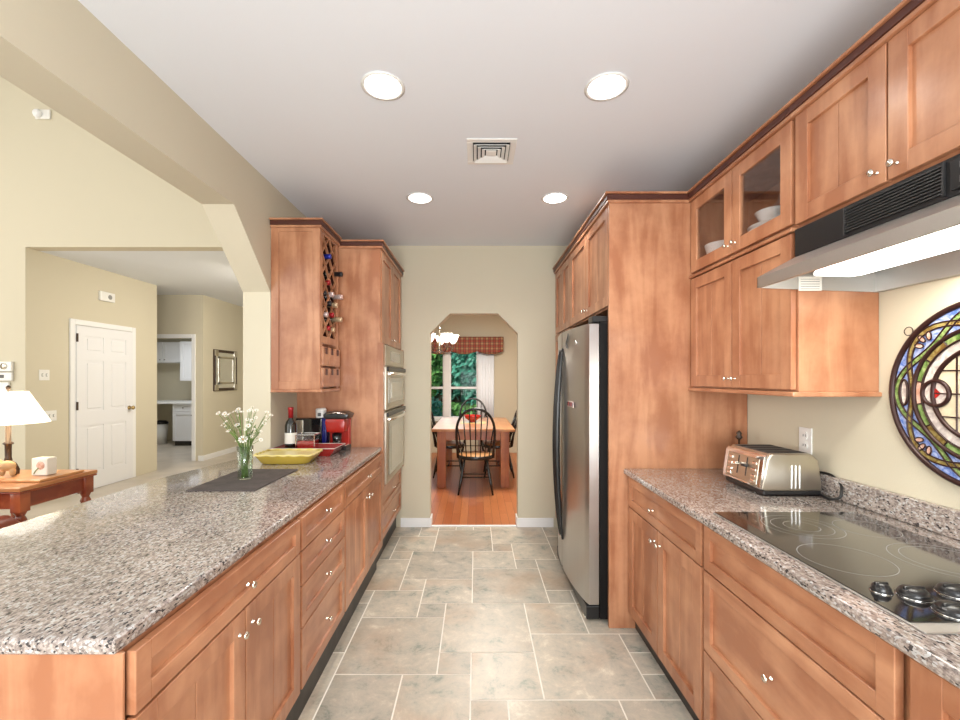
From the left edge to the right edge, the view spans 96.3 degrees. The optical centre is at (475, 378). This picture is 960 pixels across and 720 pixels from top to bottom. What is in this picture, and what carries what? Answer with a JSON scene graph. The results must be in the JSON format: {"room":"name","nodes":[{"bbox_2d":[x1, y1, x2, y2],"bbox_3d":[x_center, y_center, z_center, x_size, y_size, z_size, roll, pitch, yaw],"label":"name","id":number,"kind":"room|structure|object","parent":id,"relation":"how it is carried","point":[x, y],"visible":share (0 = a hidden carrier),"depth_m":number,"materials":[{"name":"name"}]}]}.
{"room":"kitchen","nodes":[
{"label":"kitchen","id":0,"kind":"room"},
{"bbox_2d":[39,251,156,503],"bbox_3d":[-4.860,-0.010,5.595,0.120,2.780,1.750,0,0,0],"label":"wall","id":1,"kind":"structure","parent":0,"point":[68,289],"depth_m":5.23,"materials":[{"name":"beige paint"}]},
{"bbox_2d":[39,370,49,379],"bbox_3d":[-4.793,-0.039,4.778,0.014,0.118,0.115,0,0,0],"label":"light switch","id":2,"kind":"object","parent":1,"relation":"attached to","point":[43,374],"visible":1,"depth_m":4.78,"materials":[{"name":"white plastic"}]},
{"bbox_2d":[45,410,56,420],"bbox_3d":[-4.793,0.421,4.834,0.014,0.118,0.165,0,0,0],"label":"light switch","id":3,"kind":"object","parent":1,"relation":"attached to","point":[52,415],"visible":0.69,"depth_m":4.87,"materials":[{"name":"white plastic"}]},
{"bbox_2d":[69,318,135,494],"bbox_3d":[-4.747,0.335,5.555,0.102,2.090,0.970,0,0,0],"label":"door","id":4,"kind":"structure","parent":1,"relation":"in","point":[102,362],"depth_m":5.50,"materials":[{"name":"white paint"}]},
{"bbox_2d":[98,291,114,302],"bbox_3d":[-4.780,-1.056,5.571,0.038,0.120,0.220,0,0,0],"label":"door chime","id":5,"kind":"object","parent":1,"relation":"attached to","point":[103,296],"visible":1,"depth_m":5.54,"materials":[{"name":"white plastic"}]},
{"bbox_2d":[0,76,222,506],"bbox_3d":[-4.737,-0.920,4.650,6.526,4.600,0.140,0,0,0],"label":"wall","id":6,"kind":"structure","parent":0,"point":[63,188],"depth_m":4.58,"materials":[{"name":"beige paint"}]},
{"bbox_2d":[0,362,13,390],"bbox_3d":[-4.953,-0.021,4.561,0.137,0.296,0.038,0,0,0],"label":"thermostat","id":7,"kind":"object","parent":6,"relation":"attached to","point":[4,366],"visible":0.87,"depth_m":4.54,"materials":[{"name":"white plastic"}]},
{"bbox_2d":[32,109,50,118],"bbox_3d":[-4.604,-2.807,4.554,0.165,0.100,0.051,0,0,0],"label":"smoke detector","id":8,"kind":"object","parent":6,"relation":"attached to","point":[37,113],"visible":1,"depth_m":4.56,"materials":[{"name":"white plastic"}]},
{"bbox_2d":[41,251,242,306],"bbox_3d":[-4.750,-1.450,7.460,5.300,0.100,5.480,0,0,0],"label":"ceiling","id":9,"kind":"structure","parent":0,"point":[207,273],"depth_m":5.42,"materials":[{"name":"white paint"}]},
{"bbox_2d":[0,0,306,456],"bbox_3d":[-1.387,-0.920,1.060,0.174,4.600,6.120,0,0,0],"label":"wall","id":10,"kind":"structure","parent":0,"point":[57,52],"depth_m":1.82,"materials":[{"name":"beige paint"}]},
{"bbox_2d":[269,218,341,391],"bbox_3d":[-1.129,-0.461,2.891,0.337,1.097,0.394,0,0,0],"label":"wine cabinet","id":11,"kind":"object","parent":10,"relation":"attached to","point":[305,357],"visible":0.98,"depth_m":2.73,"materials":[{"name":"brown wood"}]},
{"bbox_2d":[323,270,342,279],"bbox_3d":[-1.085,-0.730,3.010,0.300,0.075,0.075,0,0,0],"label":"wine bottle","id":12,"kind":"object","parent":11,"relation":"in","point":[336,274],"visible":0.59,"depth_m":3.00,"materials":[{"name":"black glass"}]},
{"bbox_2d":[324,317,342,323],"bbox_3d":[-1.085,-0.410,3.001,0.300,0.075,0.075,0,0,0],"label":"wine bottle","id":13,"kind":"object","parent":11,"relation":"in","point":[335,319],"visible":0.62,"depth_m":2.99,"materials":[{"name":"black glass"}]},
{"bbox_2d":[324,295,342,300],"bbox_3d":[-1.085,-0.570,3.010,0.300,0.075,0.075,0,0,0],"label":"wine bottle","id":14,"kind":"object","parent":11,"relation":"in","point":[340,297],"visible":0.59,"depth_m":3.00,"materials":[{"name":"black glass"}]},
{"bbox_2d":[157,339,191,439],"bbox_3d":[-6.045,-0.010,9.650,2.710,2.780,0.100,0,0,0],"label":"wall","id":15,"kind":"structure","parent":0,"point":[169,385],"depth_m":9.60,"materials":[{"name":"beige paint"}]},
{"bbox_2d":[157,342,179,362],"bbox_3d":[-6.705,-0.560,9.386,0.990,0.440,0.424,0,0,0],"label":"wall cabinet","id":16,"kind":"object","parent":15,"relation":"attached to","point":[167,352],"visible":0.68,"depth_m":9.21,"materials":[{"name":"white paint"}]},
{"bbox_2d":[180,341,191,380],"bbox_3d":[-5.750,-0.365,9.286,0.900,0.830,0.624,0,0,0],"label":"wall cabinet","id":17,"kind":"object","parent":15,"relation":"attached to","point":[185,346],"visible":0.16,"depth_m":9.01,"materials":[{"name":"white paint"}]},
{"bbox_2d":[157,295,207,460],"bbox_3d":[-5.985,-0.010,7.260,2.830,2.780,0.120,0,0,0],"label":"wall","id":18,"kind":"structure","parent":0,"point":[176,314],"depth_m":7.20,"materials":[{"name":"beige paint"}]},
{"bbox_2d":[157,334,195,460],"bbox_3d":[-5.196,0.320,7.190,1.008,2.120,0.020,0,0,0],"label":"trim","id":19,"kind":"structure","parent":18,"relation":"attached to","point":[193,336],"depth_m":7.18,"materials":[{"name":"white paint"}]},
{"bbox_2d":[208,297,242,453],"bbox_3d":[-4.630,-0.010,8.310,0.120,2.780,1.980,0,0,0],"label":"wall","id":20,"kind":"structure","parent":0,"point":[225,319],"depth_m":7.78,"materials":[{"name":"beige paint"}]},
{"bbox_2d":[198,445,242,460],"bbox_3d":[-4.601,1.335,8.193,0.091,0.090,2.014,0,0,0],"label":"baseboard","id":21,"kind":"structure","parent":20,"relation":"attached to","point":[233,449],"depth_m":7.58,"materials":[{"name":"white paint"}]},
{"bbox_2d":[213,349,237,390],"bbox_3d":[-4.551,-0.145,7.830,0.036,0.730,0.720,0,0,0],"label":"wall mirror","id":22,"kind":"object","parent":20,"relation":"attached to","point":[224,362],"visible":1,"depth_m":7.77,"materials":[{"name":"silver metal"}]},
{"bbox_2d":[0,440,692,719],"bbox_3d":[-2.799,1.405,4.100,10.402,0.050,12.200,0,0,0],"label":"floor","id":23,"kind":"structure","parent":0,"point":[450,623],"depth_m":2.32,"materials":[{"name":"tile"}]},
{"bbox_2d":[0,515,19,528],"bbox_3d":[-2.950,0.990,2.088,0.770,0.780,0.737,0,0,0],"label":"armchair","id":24,"kind":"object","parent":23,"relation":"on","point":[5,520],"visible":0.15,"depth_m":2.38,"materials":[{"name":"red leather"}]},
{"bbox_2d":[0,470,96,521],"bbox_3d":[-2.900,1.005,2.725,0.560,0.750,0.510,0,0,0],"label":"end table","id":25,"kind":"object","parent":23,"relation":"on","point":[18,497],"visible":0.5,"depth_m":2.62,"materials":[{"name":"brown wood"}]},
{"bbox_2d":[0,385,50,474],"bbox_3d":[-3.035,0.337,2.790,0.400,0.586,0.400,0,0,0],"label":"table lamp","id":26,"kind":"object","parent":25,"relation":"on","point":[16,407],"visible":0.86,"depth_m":2.76,"materials":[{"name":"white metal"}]},
{"bbox_2d":[0,470,83,481],"bbox_3d":[-2.785,0.622,2.750,0.290,0.016,0.300,0,0,0],"label":"wooden tray","id":27,"kind":"object","parent":25,"relation":"on","point":[25,477],"visible":0.74,"depth_m":2.69,"materials":[{"name":"brown wood"}]},
{"bbox_2d":[0,460,16,475],"bbox_3d":[-2.966,0.561,2.700,0.147,0.104,0.059,0,0,0],"label":"figurine","id":28,"kind":"object","parent":27,"relation":"on","point":[10,466],"visible":1,"depth_m":2.69,"materials":[{"name":"ceramic"}]},
{"bbox_2d":[32,457,56,475],"bbox_3d":[-2.755,0.558,2.743,0.100,0.110,0.075,0,0,0],"label":"tissue box","id":29,"kind":"object","parent":27,"relation":"on","point":[41,466],"visible":1,"depth_m":2.71,"materials":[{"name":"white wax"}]},
{"bbox_2d":[36,461,44,469],"bbox_3d":[-2.745,0.548,2.711,0.053,0.056,0.011,0,0,0],"label":"print","id":30,"kind":"object","parent":29,"relation":"attached to","point":[40,465],"depth_m":2.71,"materials":[{"name":"pink paper"}]},
{"bbox_2d":[0,518,299,719],"bbox_3d":[-0.955,0.954,1.235,0.626,0.852,0.816,0,0,0],"label":"base cabinet","id":31,"kind":"object","parent":23,"relation":"on","point":[230,650],"visible":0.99,"depth_m":1.06,"materials":[{"name":"brown wood"}]},
{"bbox_2d":[157,420,168,443],"bbox_3d":[-6.680,1.130,9.100,0.290,0.500,0.290,0,0,0],"label":"trash can","id":32,"kind":"object","parent":23,"relation":"on","point":[162,425],"visible":0.8,"depth_m":9.02,"materials":[{"name":"white plastic"}]},
{"bbox_2d":[173,404,191,444],"bbox_3d":[-5.750,0.950,9.176,0.900,0.860,0.844,0,0,0],"label":"base cabinet","id":33,"kind":"object","parent":23,"relation":"on","point":[182,413],"visible":0.3,"depth_m":8.79,"materials":[{"name":"white paint"}]},
{"bbox_2d":[157,400,191,403],"bbox_3d":[-6.290,0.499,9.169,2.020,0.038,0.858,0,0,0],"label":"countertop","id":34,"kind":"structure","parent":33,"relation":"on","point":[158,401],"depth_m":8.86,"materials":[{"name":"white paint"}]},
{"bbox_2d":[288,483,344,719],"bbox_3d":[-0.955,0.954,1.920,0.626,0.852,0.551,0,0,0],"label":"base cabinet","id":35,"kind":"object","parent":23,"relation":"on","point":[322,523],"visible":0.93,"depth_m":1.87,"materials":[{"name":"brown wood"}]},
{"bbox_2d":[297,240,403,563],"bbox_3d":[-0.981,0.191,3.543,0.634,2.379,0.904,0,0,0],"label":"tall cabinet","id":36,"kind":"object","parent":23,"relation":"on","point":[369,308],"visible":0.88,"depth_m":3.12,"materials":[{"name":"brown wood"}]},
{"bbox_2d":[385,345,406,484],"bbox_3d":[-0.898,0.275,3.566,0.584,1.060,0.794,0,0,0],"label":"double wall oven","id":37,"kind":"object","parent":36,"relation":"in","point":[394,373],"visible":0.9,"depth_m":3.44,"materials":[{"name":"silver metal"}]},
{"bbox_2d":[335,452,382,647],"bbox_3d":[-0.955,0.954,2.654,0.626,0.852,0.915,0,0,0],"label":"base cabinet","id":38,"kind":"object","parent":23,"relation":"on","point":[363,536],"visible":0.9,"depth_m":2.55,"materials":[{"name":"brown wood"}]},
{"bbox_2d":[0,447,381,654],"bbox_3d":[-1.130,0.511,1.964,0.892,0.033,2.298,0,0,0],"label":"countertop","id":39,"kind":"structure","parent":38,"relation":"on","point":[91,577],"depth_m":1.26,"materials":[{"name":"stone"}]},
{"bbox_2d":[186,469,297,490],"bbox_3d":[-1.119,0.492,2.107,0.307,0.005,0.446,0,0,0],"label":"placemat","id":40,"kind":"object","parent":39,"relation":"on","point":[261,478],"visible":0.87,"depth_m":2.04,"materials":[{"name":"grey fabric"}]},
{"bbox_2d":[236,445,253,479],"bbox_3d":[-1.128,0.409,2.100,0.074,0.160,0.074,0,0,0],"label":"vase","id":41,"kind":"object","parent":40,"relation":"on","point":[253,445],"visible":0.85,"depth_m":2.08,"materials":[{"name":"clear glass"}]},
{"bbox_2d":[216,407,272,477],"bbox_3d":[-1.139,0.310,2.107,0.242,0.343,0.222,0,0,0],"label":"flower bouquet","id":42,"kind":"object","parent":41,"relation":"in","point":[245,457],"visible":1,"depth_m":2.09,"materials":[{"name":"white plant"}]},
{"bbox_2d":[253,448,322,463],"bbox_3d":[-1.115,0.464,2.565,0.349,0.060,0.231,0,0,0],"label":"serving dish","id":43,"kind":"object","parent":39,"relation":"on","point":[269,456],"visible":0.99,"depth_m":2.48,"materials":[{"name":"yellow ceramic"}]},
{"bbox_2d":[270,443,345,455],"bbox_3d":[-1.095,0.468,2.825,0.410,0.054,0.227,0,0,0],"label":"serving tray","id":44,"kind":"object","parent":39,"relation":"on","point":[329,449],"visible":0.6,"depth_m":2.81,"materials":[{"name":"red paint"}]},
{"bbox_2d":[284,407,296,447],"bbox_3d":[-1.210,0.337,2.810,0.076,0.300,0.076,0,0,0],"label":"wine bottle","id":45,"kind":"object","parent":44,"relation":"in","point":[290,425],"visible":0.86,"depth_m":2.78,"materials":[{"name":"black glass"}]},
{"bbox_2d":[295,433,319,447],"bbox_3d":[-1.100,0.424,2.815,0.125,0.128,0.106,0,0,0],"label":"glass canister","id":46,"kind":"object","parent":44,"relation":"in","point":[304,443],"visible":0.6,"depth_m":2.77,"materials":[{"name":"clear glass"}]},
{"bbox_2d":[296,417,328,442],"bbox_3d":[-1.166,0.386,3.070,0.218,0.218,0.071,0,0,0],"label":"toaster oven","id":47,"kind":"object","parent":39,"relation":"on","point":[304,424],"visible":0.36,"depth_m":3.04,"materials":[{"name":"silver metal"}]},
{"bbox_2d":[316,408,326,417],"bbox_3d":[-1.105,0.244,3.068,0.074,0.067,0.074,0,0,0],"label":"coffee canister","id":48,"kind":"object","parent":47,"relation":"on","point":[319,411],"visible":0.94,"depth_m":3.04,"materials":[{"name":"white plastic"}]},
{"bbox_2d":[316,411,325,417],"bbox_3d":[-1.105,0.256,3.068,0.072,0.045,0.072,0,0,0],"label":"jar","id":49,"kind":"object","parent":48,"relation":"on","point":[319,414],"depth_m":3.04,"materials":[{"name":"white plastic"}]},
{"bbox_2d":[323,411,353,449],"bbox_3d":[-0.968,0.360,3.019,0.175,0.268,0.181,0,0,0],"label":"coffee maker","id":50,"kind":"object","parent":39,"relation":"on","point":[338,423],"visible":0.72,"depth_m":2.98,"materials":[{"name":"red plastic"}]},
{"bbox_2d":[332,433,341,442],"bbox_3d":[-0.975,0.419,3.017,0.066,0.070,0.066,0,0,0],"label":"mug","id":51,"kind":"object","parent":50,"relation":"on","point":[336,437],"depth_m":2.99,"materials":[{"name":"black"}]},
{"bbox_2d":[431,411,464,477],"bbox_3d":[-0.448,0.859,6.150,0.574,1.047,0.482,0,0,0],"label":"chair","id":52,"kind":"object","parent":23,"relation":"on","point":[449,444],"visible":0.48,"depth_m":5.98,"materials":[{"name":"black paint"}]},
{"bbox_2d":[431,418,514,487],"bbox_3d":[-0.035,1.005,6.150,1.040,0.750,1.600,0,0,0],"label":"dining table","id":53,"kind":"object","parent":23,"relation":"on","point":[445,427],"visible":0.92,"depth_m":5.42,"materials":[{"name":"brown wood"}]},
{"bbox_2d":[460,421,485,423],"bbox_3d":[-0.040,0.627,6.150,0.360,0.005,0.300,0,0,0],"label":"mat","id":54,"kind":"object","parent":53,"relation":"on","point":[465,422],"visible":0.94,"depth_m":6.10,"materials":[{"name":"beige fabric"}]},
{"bbox_2d":[464,414,480,421],"bbox_3d":[-0.050,0.574,6.150,0.250,0.100,0.250,0,0,0],"label":"fruit bowl","id":55,"kind":"object","parent":54,"relation":"on","point":[472,416],"visible":0.79,"depth_m":6.09,"materials":[{"name":"red ceramic"}]},
{"bbox_2d":[459,398,486,461],"bbox_3d":[-0.050,0.859,7.183,0.482,1.047,0.574,0,0,0],"label":"chair","id":56,"kind":"object","parent":23,"relation":"on","point":[480,401],"visible":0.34,"depth_m":7.38,"materials":[{"name":"black paint"}]},
{"bbox_2d":[455,408,495,495],"bbox_3d":[-0.005,0.859,5.217,0.482,1.047,0.574,0,0,0],"label":"chair","id":57,"kind":"object","parent":23,"relation":"on","point":[470,455],"visible":1,"depth_m":5.08,"materials":[{"name":"brown wood"}]},
{"bbox_2d":[483,410,516,477],"bbox_3d":[0.383,0.859,6.150,0.574,1.047,0.482,0,0,0],"label":"chair","id":58,"kind":"object","parent":23,"relation":"on","point":[514,424],"visible":0.57,"depth_m":5.99,"materials":[{"name":"black paint"}]},
{"bbox_2d":[552,316,607,618],"bbox_3d":[0.993,0.512,2.875,0.933,1.735,0.900,0,0,0],"label":"refrigerator","id":59,"kind":"object","parent":23,"relation":"on","point":[580,432],"visible":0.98,"depth_m":2.48,"materials":[{"name":"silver metal"}]},
{"bbox_2d":[567,401,573,407],"bbox_3d":[0.589,0.160,2.695,0.006,0.036,0.180,0,0,0],"label":"magnet","id":60,"kind":"object","parent":59,"relation":"attached to","point":[569,403],"visible":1,"depth_m":2.67,"materials":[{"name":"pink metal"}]},
{"bbox_2d":[552,191,746,627],"bbox_3d":[1.105,0.178,3.172,0.791,2.404,1.646,0,0,0],"label":"tall cabinet","id":61,"kind":"object","parent":23,"relation":"on","point":[628,263],"visible":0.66,"depth_m":2.38,"materials":[{"name":"brown wood"}]},
{"bbox_2d":[628,476,704,719],"bbox_3d":[1.152,0.954,1.981,0.686,0.852,0.787,0,0,0],"label":"base cabinet","id":62,"kind":"object","parent":23,"relation":"on","point":[666,569],"visible":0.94,"depth_m":1.89,"materials":[{"name":"brown wood"}]},
{"bbox_2d":[624,469,959,688],"bbox_3d":[1.158,0.511,1.236,0.686,0.033,2.273,0,0,0],"label":"countertop","id":63,"kind":"structure","parent":62,"relation":"on","point":[699,493],"depth_m":1.39,"materials":[{"name":"stone"}]},
{"bbox_2d":[735,430,742,443],"bbox_3d":[1.395,0.385,2.280,0.090,0.220,0.090,0,0,0],"label":"paper towel holder","id":64,"kind":"object","parent":63,"relation":"on","point":[738,436],"visible":0.44,"depth_m":2.27,"materials":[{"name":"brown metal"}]},
{"bbox_2d":[723,444,842,500],"bbox_3d":[1.335,0.405,1.894,0.314,0.180,0.372,0,0,0],"label":"toaster","id":65,"kind":"object","parent":63,"relation":"on","point":[764,469],"visible":1,"depth_m":1.80,"materials":[{"name":"silver metal"}]},
{"bbox_2d":[713,512,959,633],"bbox_3d":[1.132,0.480,1.204,0.528,0.029,0.747,0,0,0],"label":"cooktop","id":66,"kind":"object","parent":63,"relation":"in","point":[914,578],"visible":1,"depth_m":1.17,"materials":[{"name":"black glass"}]},
{"bbox_2d":[704,525,909,719],"bbox_3d":[1.152,0.954,1.215,0.686,0.852,0.743,0,0,0],"label":"base cabinet","id":67,"kind":"object","parent":23,"relation":"on","point":[774,650],"visible":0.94,"depth_m":1.19,"materials":[{"name":"brown wood"}]},
{"bbox_2d":[910,658,959,719],"bbox_3d":[1.152,0.954,0.471,0.686,0.852,0.742,0,0,0],"label":"base cabinet","id":68,"kind":"object","parent":23,"relation":"on","point":[932,697],"visible":0.6,"depth_m":0.79,"materials":[{"name":"brown wood"}]},
{"bbox_2d":[431,315,516,452],"bbox_3d":[0.150,0.072,8.070,4.300,2.615,0.140,0,0,0],"label":"wall","id":69,"kind":"structure","parent":0,"point":[505,362],"depth_m":8.00,"materials":[{"name":"beige paint"}]},
{"bbox_2d":[431,351,477,420],"bbox_3d":[-0.540,0.065,8.025,1.300,1.450,0.150,0,0,0],"label":"window","id":70,"kind":"structure","parent":69,"relation":"in","point":[446,387],"depth_m":8.01,"materials":[{"name":"white paint"}]},
{"bbox_2d":[431,337,503,353],"bbox_3d":[-0.457,-0.605,7.925,1.926,0.320,0.146,0,0,0],"label":"valance","id":71,"kind":"object","parent":69,"relation":"attached to","point":[463,345],"visible":0.55,"depth_m":7.86,"materials":[{"name":"fabric"}]},
{"bbox_2d":[478,352,493,450],"bbox_3d":[0.188,0.330,7.942,0.294,2.000,0.037,0,0,0],"label":"curtain","id":72,"kind":"object","parent":69,"relation":"hanging from","point":[485,361],"visible":0.54,"depth_m":7.94,"materials":[{"name":"white fabric"}]},
{"bbox_2d":[388,246,567,526],"bbox_3d":[0.463,0.072,4.060,3.874,2.615,0.120,0,0,0],"label":"wall","id":73,"kind":"structure","parent":0,"point":[516,284],"depth_m":4.00,"materials":[{"name":"beige paint"}]},
{"bbox_2d":[401,518,429,526],"bbox_3d":[-0.565,1.337,3.993,0.271,0.085,0.014,0,0,0],"label":"baseboard","id":74,"kind":"structure","parent":73,"relation":"attached to","point":[405,522],"depth_m":3.99,"materials":[{"name":"white paint"}]},
{"bbox_2d":[432,525,515,526],"bbox_3d":[-0.019,1.376,4.018,0.790,0.008,0.035,0,0,0],"label":"trim","id":75,"kind":"structure","parent":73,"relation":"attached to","point":[432,525],"depth_m":4.01,"materials":[{"name":"white paint"}]},
{"bbox_2d":[430,513,517,526],"bbox_3d":[-0.019,1.337,4.058,0.820,0.085,0.144,0,0,0],"label":"jamb","id":76,"kind":"object","parent":73,"relation":"attached to","point":[431,516],"visible":1,"depth_m":4.01,"materials":[{"name":"white paint"}]},
{"bbox_2d":[518,518,553,526],"bbox_3d":[0.555,1.337,3.993,0.329,0.085,0.014,0,0,0],"label":"baseboard","id":77,"kind":"structure","parent":73,"relation":"attached to","point":[522,522],"depth_m":3.99,"materials":[{"name":"white paint"}]},
{"bbox_2d":[78,0,902,245],"bbox_3d":[0.101,-1.285,1.000,2.802,0.100,6.000,0,0,0],"label":"ceiling","id":78,"kind":"structure","parent":0,"point":[279,81],"depth_m":1.84,"materials":[{"name":"white paint"}]},
{"bbox_2d":[360,71,404,100],"bbox_3d":[-0.393,-1.232,1.816,0.184,0.006,0.184,0,0,0],"label":"recessed light","id":79,"kind":"object","parent":78,"relation":"in","point":[379,85],"visible":1,"depth_m":1.81,"materials":[{"name":"white glass"}]},
{"bbox_2d":[406,193,432,203],"bbox_3d":[-0.383,-1.232,2.942,0.184,0.006,0.184,0,0,0],"label":"recessed light","id":80,"kind":"object","parent":78,"relation":"in","point":[419,198],"visible":1,"depth_m":2.94,"materials":[{"name":"white glass"}]},
{"bbox_2d":[467,139,516,163],"bbox_3d":[0.082,-1.227,2.340,0.260,0.015,0.260,0,0,0],"label":"ceiling vent","id":81,"kind":"object","parent":78,"relation":"in","point":[479,151],"visible":1,"depth_m":2.32,"materials":[{"name":"white plastic"}]},
{"bbox_2d":[541,193,568,203],"bbox_3d":[0.540,-1.232,2.942,0.184,0.006,0.184,0,0,0],"label":"recessed light","id":82,"kind":"object","parent":78,"relation":"in","point":[552,198],"visible":1,"depth_m":2.94,"materials":[{"name":"white glass"}]},
{"bbox_2d":[584,72,628,100],"bbox_3d":[0.552,-1.232,1.820,0.184,0.006,0.184,0,0,0],"label":"recessed light","id":83,"kind":"object","parent":78,"relation":"in","point":[607,86],"visible":1,"depth_m":1.81,"materials":[{"name":"white glass"}]},
{"bbox_2d":[747,275,959,509],"bbox_3d":[1.562,0.072,1.060,0.120,2.615,6.120,0,0,0],"label":"wall","id":84,"kind":"structure","parent":0,"point":[856,439],"depth_m":1.61,"materials":[{"name":"beige paint"}]},
{"bbox_2d":[687,104,881,396],"bbox_3d":[1.327,-0.478,1.980,0.346,1.092,0.787,0,0,0],"label":"upper cabinet","id":85,"kind":"object","parent":84,"relation":"attached to","point":[746,338],"visible":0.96,"depth_m":1.80,"materials":[{"name":"brown wood"}]},
{"bbox_2d":[704,240,735,264],"bbox_3d":[1.290,-0.641,2.255,0.164,0.125,0.164,0,0,0],"label":"bowl","id":86,"kind":"object","parent":85,"relation":"in","point":[712,246],"visible":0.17,"depth_m":2.22,"materials":[{"name":"white ceramic"}]},
{"bbox_3d":[1.325,-0.588,1.915,0.200,0.019,0.200,0,0,0],"label":"dinner plate","id":87,"kind":"object","parent":85,"relation":"in","visible":0},
{"bbox_3d":[1.325,-0.605,1.915,0.200,0.019,0.200,0,0,0],"label":"dinner plate","id":88,"kind":"object","parent":87,"relation":"on","visible":0},
{"bbox_3d":[1.325,-0.622,1.915,0.200,0.019,0.200,0,0,0],"label":"dinner plate","id":89,"kind":"object","parent":88,"relation":"on","visible":0},
{"bbox_3d":[1.325,-0.639,1.915,0.200,0.019,0.200,0,0,0],"label":"dinner plate","id":90,"kind":"object","parent":89,"relation":"on","visible":0},
{"bbox_3d":[1.325,-0.656,1.915,0.200,0.019,0.200,0,0,0],"label":"dinner plate","id":91,"kind":"object","parent":90,"relation":"on","visible":0},
{"bbox_2d":[747,219,770,230],"bbox_3d":[1.325,-0.673,1.915,0.200,0.019,0.200,0,0,0],"label":"dinner plate","id":92,"kind":"object","parent":91,"relation":"on","point":[764,221],"visible":0.09,"depth_m":1.89,"materials":[{"name":"white ceramic"}]},
{"bbox_2d":[754,205,779,221],"bbox_3d":[1.325,-0.715,1.915,0.144,0.060,0.144,0,0,0],"label":"bowl","id":93,"kind":"object","parent":92,"relation":"on","point":[771,212],"visible":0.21,"depth_m":1.88,"materials":[{"name":"white ceramic"}]},
{"bbox_2d":[799,427,811,454],"bbox_3d":[1.497,0.282,1.955,0.010,0.118,0.075,0,0,0],"label":"outlet","id":94,"kind":"object","parent":84,"relation":"attached to","point":[805,434],"visible":0.91,"depth_m":1.95,"materials":[{"name":"white plastic"}]},
{"bbox_2d":[801,432,807,438],"bbox_3d":[1.494,0.260,1.955,0.003,0.034,0.034,0,0,0],"label":"socket","id":95,"kind":"object","parent":94,"relation":"attached to","point":[804,435],"depth_m":1.95,"materials":[{"name":"grey plastic"}]},
{"bbox_2d":[801,442,807,448],"bbox_3d":[1.494,0.304,1.955,0.003,0.034,0.034,0,0,0],"label":"socket","id":96,"kind":"object","parent":94,"relation":"attached to","point":[804,445],"depth_m":1.95,"materials":[{"name":"grey plastic"}]},
{"bbox_2d":[787,0,959,227],"bbox_3d":[1.327,-0.789,1.236,0.346,0.469,0.727,0,0,0],"label":"upper cabinet","id":97,"kind":"object","parent":84,"relation":"attached to","point":[886,111],"visible":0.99,"depth_m":1.25,"materials":[{"name":"brown wood"}]},
{"bbox_2d":[757,153,959,291],"bbox_3d":[1.272,-0.436,1.223,0.455,0.232,0.750,0,0,0],"label":"range hood","id":98,"kind":"object","parent":97,"relation":"attached to","point":[905,233],"visible":1,"depth_m":1.27,"materials":[{"name":"silver metal"}]},
{"bbox_2d":[795,153,959,256],"bbox_3d":[1.339,-0.502,1.223,0.323,0.100,0.750,0,0,0],"label":"vent","id":99,"kind":"object","parent":98,"relation":"attached to","point":[939,183],"depth_m":1.24,"materials":[{"name":"grey metal"}]},
{"bbox_2d":[820,474,959,539],"bbox_3d":[1.488,0.451,1.236,0.027,0.086,2.273,0,0,0],"label":"backsplash","id":100,"kind":"structure","parent":84,"relation":"attached to","point":[937,518],"depth_m":1.50,"materials":[{"name":"stone"}]},
{"bbox_2d":[889,302,959,486],"bbox_3d":[1.485,0.048,1.252,0.019,0.585,0.585,0,0,0],"label":"stained glass panel","id":101,"kind":"object","parent":84,"relation":"attached to","point":[924,382],"visible":1,"depth_m":1.40,"materials":[{"name":"multicoloured glass"}]},
{"bbox_3d":[0.150,-1.285,6.060,4.300,0.100,3.880,0,0,0],"label":"ceiling","id":102,"kind":"structure","parent":0,"visible":0},
{"bbox_2d":[431,326,458,352],"bbox_3d":[-0.519,-0.797,6.118,0.550,0.874,0.533,0,0,0],"label":"chandelier","id":103,"kind":"object","parent":102,"relation":"hanging from","point":[445,337],"visible":0.77,"depth_m":6.08,"materials":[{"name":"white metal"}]},
{"label":"outside","id":104,"kind":"structure","parent":0,"visible":0},
{"bbox_2d":[431,402,475,409],"bbox_3d":[0.000,1.805,34.075,50.000,0.050,51.850,0,0,0],"label":"lawn","id":105,"kind":"structure","parent":104,"point":[465,405],"depth_m":28.35,"materials":[{"name":"green plant"}]},
{"bbox_2d":[431,354,442,396],"bbox_3d":[-3.919,-1.237,26.513,4.470,6.101,3.581,0,0,0],"label":"tree","id":106,"kind":"object","parent":105,"relation":"on","point":[436,359],"visible":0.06,"depth_m":25.90,"materials":[{"name":"green plant"}]},
{"bbox_2d":[431,397,442,415],"bbox_3d":[-1.344,1.104,11.200,1.233,1.351,1.226,0,0,0],"label":"shrub","id":107,"kind":"object","parent":105,"relation":"on","point":[436,411],"visible":0.12,"depth_m":11.10,"materials":[{"name":"green plant"}]},
{"bbox_2d":[431,352,467,401],"bbox_3d":[0.010,-1.047,33.022,32.128,6.438,3.088,0,0,0],"label":"hedge","id":108,"kind":"object","parent":105,"relation":"on","point":[455,397],"visible":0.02,"depth_m":32.47,"materials":[{"name":"green plant"}]},
{"bbox_2d":[438,402,463,415],"bbox_3d":[-0.753,1.227,12.598,1.008,1.105,1.001,0,0,0],"label":"shrub","id":109,"kind":"object","parent":105,"relation":"on","point":[455,408],"visible":0.16,"depth_m":12.43,"materials":[{"name":"green plant"}]},
{"bbox_2d":[451,352,475,404],"bbox_3d":[0.516,-1.019,25.503,4.070,5.803,3.306,0,0,0],"label":"tree","id":110,"kind":"object","parent":105,"relation":"on","point":[464,369],"visible":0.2,"depth_m":24.77,"materials":[{"name":"green plant"}]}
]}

